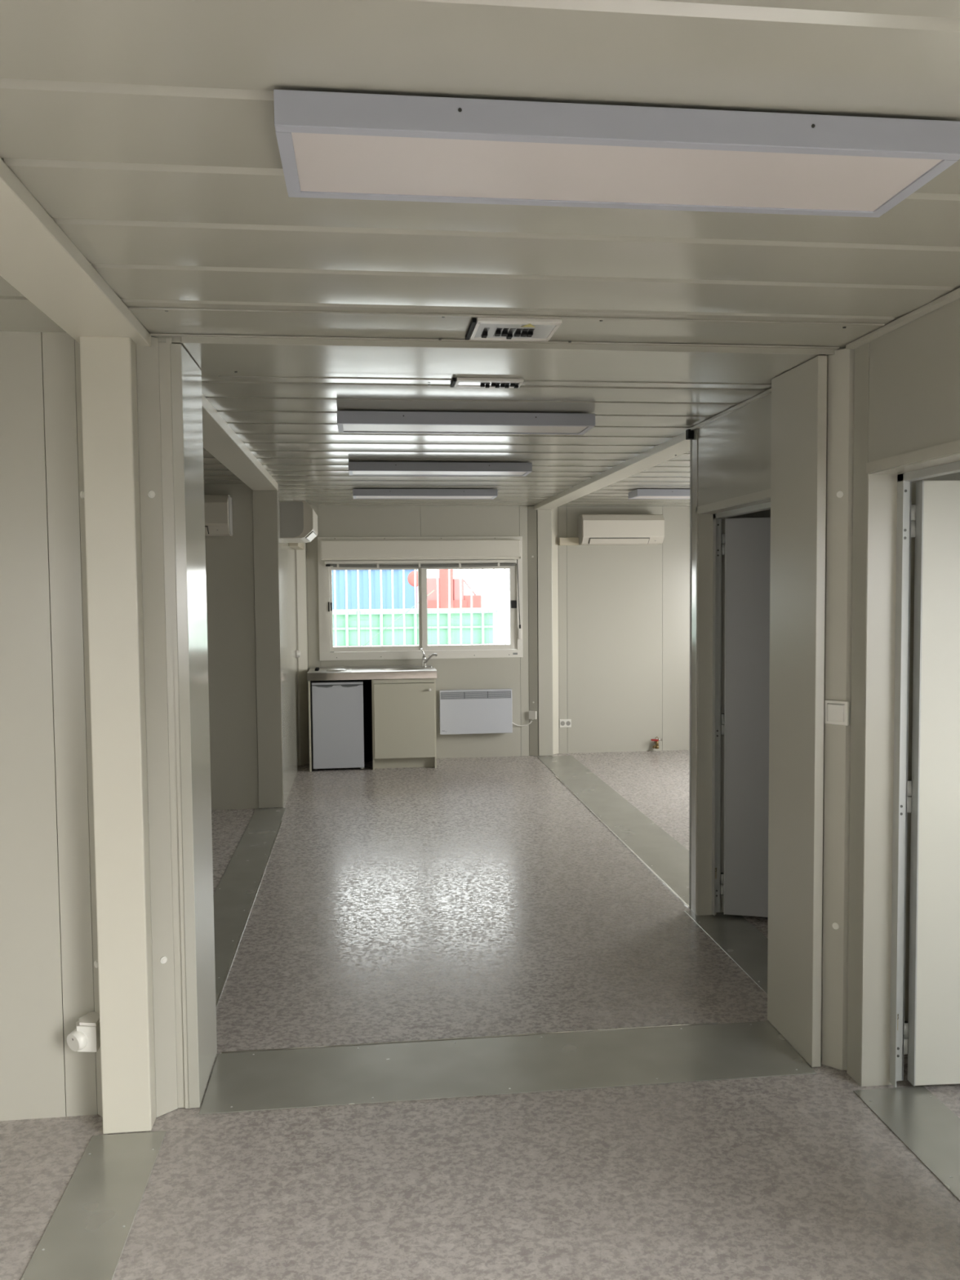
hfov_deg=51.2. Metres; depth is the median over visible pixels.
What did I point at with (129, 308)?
trim
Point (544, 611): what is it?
trim
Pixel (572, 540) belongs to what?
duct
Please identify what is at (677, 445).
beam
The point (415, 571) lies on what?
bar
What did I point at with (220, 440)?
beam
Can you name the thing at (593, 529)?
air conditioner
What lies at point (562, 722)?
wall socket
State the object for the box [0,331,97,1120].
wall
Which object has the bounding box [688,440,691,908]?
trim
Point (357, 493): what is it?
ceiling light
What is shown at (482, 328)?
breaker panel
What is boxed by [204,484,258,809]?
wall
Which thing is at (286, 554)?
wall
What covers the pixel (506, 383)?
breaker panel
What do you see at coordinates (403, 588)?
bar
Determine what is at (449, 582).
bar
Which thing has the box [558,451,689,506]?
ceiling
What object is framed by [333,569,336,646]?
bar
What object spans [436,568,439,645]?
bar
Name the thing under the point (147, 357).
trim
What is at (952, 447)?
trim
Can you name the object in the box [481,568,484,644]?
bar
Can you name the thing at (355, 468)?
ceiling light
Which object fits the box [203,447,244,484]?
ceiling
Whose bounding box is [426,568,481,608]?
machine
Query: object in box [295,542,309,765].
trim
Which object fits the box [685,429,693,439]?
trim
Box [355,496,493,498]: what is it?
diffuser
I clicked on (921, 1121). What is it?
floor plate
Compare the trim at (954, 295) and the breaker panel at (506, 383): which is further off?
the breaker panel at (506, 383)
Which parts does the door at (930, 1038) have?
panel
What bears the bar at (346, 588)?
in the wall at (513, 673)
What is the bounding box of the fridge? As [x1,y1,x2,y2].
[311,680,364,770]
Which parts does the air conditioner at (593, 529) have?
panel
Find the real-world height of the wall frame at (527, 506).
2.560 m
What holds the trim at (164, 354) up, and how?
attached to the trim at (185, 374)
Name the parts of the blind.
rail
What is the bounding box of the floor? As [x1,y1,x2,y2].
[0,750,959,1279]
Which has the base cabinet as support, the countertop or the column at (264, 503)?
the countertop
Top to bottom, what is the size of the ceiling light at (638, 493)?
0.060 m
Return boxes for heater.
[439,688,532,734]
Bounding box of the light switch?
[824,699,848,725]
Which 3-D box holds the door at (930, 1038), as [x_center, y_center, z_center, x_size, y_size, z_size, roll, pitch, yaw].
[1.793,0.477,2.870,0.990,2.028,0.923,-1,3,-6]
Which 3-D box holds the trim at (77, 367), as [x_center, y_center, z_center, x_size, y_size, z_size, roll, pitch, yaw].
[-1.190,0.289,3.123,0.068,2.430,0.102,-1,3,-6]
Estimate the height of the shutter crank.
0.685 m
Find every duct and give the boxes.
[288,542,303,549]
[558,537,578,545]
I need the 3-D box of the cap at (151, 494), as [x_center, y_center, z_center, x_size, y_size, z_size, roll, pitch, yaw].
[-1.008,-0.447,3.077,0.007,0.025,0.025,2,4,43]
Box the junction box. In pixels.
[528,711,536,719]
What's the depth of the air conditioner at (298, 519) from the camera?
7.67 m
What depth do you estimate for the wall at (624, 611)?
9.98 m
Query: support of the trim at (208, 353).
attached to the wall at (907, 382)
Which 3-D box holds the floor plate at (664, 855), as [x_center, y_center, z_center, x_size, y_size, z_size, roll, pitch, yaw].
[0.987,1.256,7.484,0.357,0.004,4.662,-1,3,-6]
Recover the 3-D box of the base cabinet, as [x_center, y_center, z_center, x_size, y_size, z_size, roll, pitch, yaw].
[-1.000,0.762,9.354,1.153,0.828,0.530,-1,3,-6]
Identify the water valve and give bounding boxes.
[650,736,662,748]
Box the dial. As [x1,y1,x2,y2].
[296,649,300,657]
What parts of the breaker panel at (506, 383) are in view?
plate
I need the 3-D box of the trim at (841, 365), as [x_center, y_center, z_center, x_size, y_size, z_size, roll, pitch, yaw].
[1.210,0.253,3.401,0.076,2.431,0.092,-1,3,-6]
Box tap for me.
[421,648,437,666]
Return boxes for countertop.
[306,648,437,683]
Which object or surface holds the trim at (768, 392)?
attached to the wall at (907, 382)
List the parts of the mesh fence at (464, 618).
post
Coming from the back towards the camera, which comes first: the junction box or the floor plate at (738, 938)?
the junction box
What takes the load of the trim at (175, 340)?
attached to the wall at (907, 382)
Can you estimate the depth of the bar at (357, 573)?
9.92 m
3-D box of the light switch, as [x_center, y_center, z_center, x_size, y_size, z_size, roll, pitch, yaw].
[1.198,0.244,3.367,0.080,0.080,0.019,2,4,44]
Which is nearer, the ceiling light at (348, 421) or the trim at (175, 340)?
the trim at (175, 340)
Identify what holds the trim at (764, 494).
attached to the wall at (907, 382)
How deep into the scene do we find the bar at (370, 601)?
9.93 m
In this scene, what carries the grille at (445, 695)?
attached to the heater
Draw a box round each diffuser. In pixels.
[291,132,942,211]
[342,424,586,433]
[352,471,526,475]
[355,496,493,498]
[632,496,689,498]
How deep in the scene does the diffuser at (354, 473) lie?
6.34 m
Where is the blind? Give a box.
[324,560,516,640]
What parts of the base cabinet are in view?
rail, door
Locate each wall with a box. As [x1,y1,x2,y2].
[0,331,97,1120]
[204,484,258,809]
[277,484,299,807]
[306,506,528,758]
[558,506,689,753]
[690,297,959,1086]
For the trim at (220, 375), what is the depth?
3.80 m
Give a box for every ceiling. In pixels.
[0,0,959,347]
[0,275,66,332]
[200,369,773,506]
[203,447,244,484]
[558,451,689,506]
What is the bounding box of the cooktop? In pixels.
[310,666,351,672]
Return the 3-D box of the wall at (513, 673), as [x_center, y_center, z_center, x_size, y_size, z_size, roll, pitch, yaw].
[-0.588,-0.070,9.700,2.125,2.446,0.090,-1,3,-6]
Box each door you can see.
[696,497,770,917]
[861,452,959,1087]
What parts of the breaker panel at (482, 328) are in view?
plate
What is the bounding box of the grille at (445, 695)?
[440,690,511,699]
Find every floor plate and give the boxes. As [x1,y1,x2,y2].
[20,1130,166,1279]
[199,1021,816,1114]
[213,808,285,1006]
[537,755,688,907]
[684,910,768,994]
[853,1085,959,1200]
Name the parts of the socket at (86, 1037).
lid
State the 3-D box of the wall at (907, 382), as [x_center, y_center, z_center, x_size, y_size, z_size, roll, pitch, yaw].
[1.551,0.363,1.153,0.128,2.446,7.898,-1,3,-6]
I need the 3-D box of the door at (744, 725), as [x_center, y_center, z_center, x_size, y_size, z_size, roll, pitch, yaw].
[1.588,0.389,4.587,0.918,2.028,0.926,-1,3,-6]
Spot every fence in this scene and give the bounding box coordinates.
[332,590,502,646]
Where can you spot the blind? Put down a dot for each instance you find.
(339, 563)
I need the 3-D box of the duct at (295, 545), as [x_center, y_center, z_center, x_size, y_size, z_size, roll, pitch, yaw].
[-1.627,-0.844,8.901,0.078,0.055,0.800,-1,3,-6]
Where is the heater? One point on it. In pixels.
(470, 711)
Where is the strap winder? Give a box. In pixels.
[518,628,520,639]
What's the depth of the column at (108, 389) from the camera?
3.00 m
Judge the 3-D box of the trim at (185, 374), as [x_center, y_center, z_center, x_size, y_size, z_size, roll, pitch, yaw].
[-0.983,0.277,3.326,0.109,2.426,0.381,-1,3,-6]
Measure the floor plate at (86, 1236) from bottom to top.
0.004 m
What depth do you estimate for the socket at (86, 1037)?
3.08 m
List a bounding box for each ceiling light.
[273,88,959,217]
[337,410,595,435]
[348,462,532,475]
[352,488,497,498]
[628,488,689,498]
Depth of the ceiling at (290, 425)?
4.87 m
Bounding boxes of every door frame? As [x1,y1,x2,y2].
[718,509,770,912]
[904,471,959,1022]
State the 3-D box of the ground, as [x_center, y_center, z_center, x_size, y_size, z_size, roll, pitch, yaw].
[-5.654,-0.504,49.695,80.000,0.020,80.050,-1,3,-6]
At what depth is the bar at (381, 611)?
9.95 m
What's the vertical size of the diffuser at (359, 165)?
0.005 m
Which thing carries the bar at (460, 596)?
in the wall at (513, 673)
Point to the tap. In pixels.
(424, 658)
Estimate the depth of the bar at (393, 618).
9.96 m
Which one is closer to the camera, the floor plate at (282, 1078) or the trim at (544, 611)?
the floor plate at (282, 1078)
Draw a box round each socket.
[66,1011,100,1052]
[559,719,571,727]
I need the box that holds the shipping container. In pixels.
[331,569,417,609]
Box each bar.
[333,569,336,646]
[345,569,348,646]
[356,569,359,646]
[368,569,371,646]
[380,569,382,646]
[391,569,394,645]
[402,569,405,645]
[413,569,417,645]
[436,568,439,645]
[448,568,450,644]
[459,568,462,644]
[470,568,472,644]
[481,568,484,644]
[493,568,495,644]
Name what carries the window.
in the wall at (513, 673)
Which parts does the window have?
sash, sash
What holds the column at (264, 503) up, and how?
attached to the wall at (229, 560)
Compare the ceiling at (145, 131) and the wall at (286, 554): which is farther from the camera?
the wall at (286, 554)
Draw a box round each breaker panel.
[450,377,524,388]
[465,317,561,341]
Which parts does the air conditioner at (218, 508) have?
panel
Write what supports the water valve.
attached to the wall at (624, 611)
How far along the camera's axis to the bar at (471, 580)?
10.04 m
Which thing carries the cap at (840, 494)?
attached to the wall
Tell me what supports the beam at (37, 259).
attached to the wall at (46, 977)
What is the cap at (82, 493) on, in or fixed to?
attached to the wall at (46, 977)
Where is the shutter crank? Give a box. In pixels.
[516,559,520,628]
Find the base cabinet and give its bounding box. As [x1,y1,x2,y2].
[308,678,436,771]
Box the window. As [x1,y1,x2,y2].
[317,536,523,660]
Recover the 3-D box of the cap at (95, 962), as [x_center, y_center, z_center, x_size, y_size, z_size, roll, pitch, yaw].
[-1.200,1.014,3.136,0.025,0.025,0.007,2,4,41]
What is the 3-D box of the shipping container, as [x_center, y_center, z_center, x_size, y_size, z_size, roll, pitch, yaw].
[-9.167,-1.949,48.437,12.180,3.060,2.500,-1,3,-6]
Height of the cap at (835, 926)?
0.025 m
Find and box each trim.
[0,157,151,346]
[74,339,102,1117]
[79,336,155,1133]
[128,306,884,349]
[135,337,177,1117]
[151,336,845,378]
[158,337,191,1108]
[169,343,217,1108]
[181,336,818,378]
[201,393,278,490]
[219,375,771,385]
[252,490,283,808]
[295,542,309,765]
[527,506,537,755]
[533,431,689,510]
[536,509,552,755]
[551,506,559,755]
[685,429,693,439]
[688,388,771,430]
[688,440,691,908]
[694,434,770,913]
[767,355,826,1066]
[820,348,854,1070]
[845,287,959,349]
[866,440,959,473]
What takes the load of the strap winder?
attached to the window
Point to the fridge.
(337, 707)
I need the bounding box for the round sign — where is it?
[407,570,417,608]
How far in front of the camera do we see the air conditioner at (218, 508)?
7.21 m
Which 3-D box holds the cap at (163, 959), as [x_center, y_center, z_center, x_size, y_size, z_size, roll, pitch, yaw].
[-0.995,1.007,3.154,0.007,0.025,0.025,2,4,43]
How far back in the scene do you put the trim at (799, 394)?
3.51 m
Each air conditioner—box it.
[204,494,232,536]
[280,500,317,542]
[577,514,664,545]
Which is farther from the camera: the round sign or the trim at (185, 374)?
the round sign
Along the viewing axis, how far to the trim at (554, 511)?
9.86 m
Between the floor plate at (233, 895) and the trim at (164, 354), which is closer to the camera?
the trim at (164, 354)
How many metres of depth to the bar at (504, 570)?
10.08 m
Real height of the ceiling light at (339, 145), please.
0.060 m
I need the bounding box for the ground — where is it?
[333,609,510,646]
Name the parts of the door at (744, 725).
panel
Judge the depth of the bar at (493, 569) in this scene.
10.07 m
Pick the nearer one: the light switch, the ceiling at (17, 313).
the ceiling at (17, 313)
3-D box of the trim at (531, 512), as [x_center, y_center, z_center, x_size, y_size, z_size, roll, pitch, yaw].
[0.511,-0.081,9.805,0.078,2.433,0.140,-1,3,-6]
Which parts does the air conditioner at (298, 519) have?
panel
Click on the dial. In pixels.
(298, 652)
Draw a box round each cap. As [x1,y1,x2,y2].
[80,490,84,498]
[93,960,97,968]
[147,490,155,497]
[160,955,167,964]
[832,922,839,929]
[836,490,843,497]
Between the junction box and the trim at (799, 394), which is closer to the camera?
the trim at (799, 394)
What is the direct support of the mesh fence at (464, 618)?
on the ground
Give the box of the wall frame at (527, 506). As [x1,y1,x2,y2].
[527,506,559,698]
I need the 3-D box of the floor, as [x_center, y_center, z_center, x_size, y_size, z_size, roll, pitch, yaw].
[0.175,1.505,3.525,7.500,0.060,12.800,-1,3,-6]

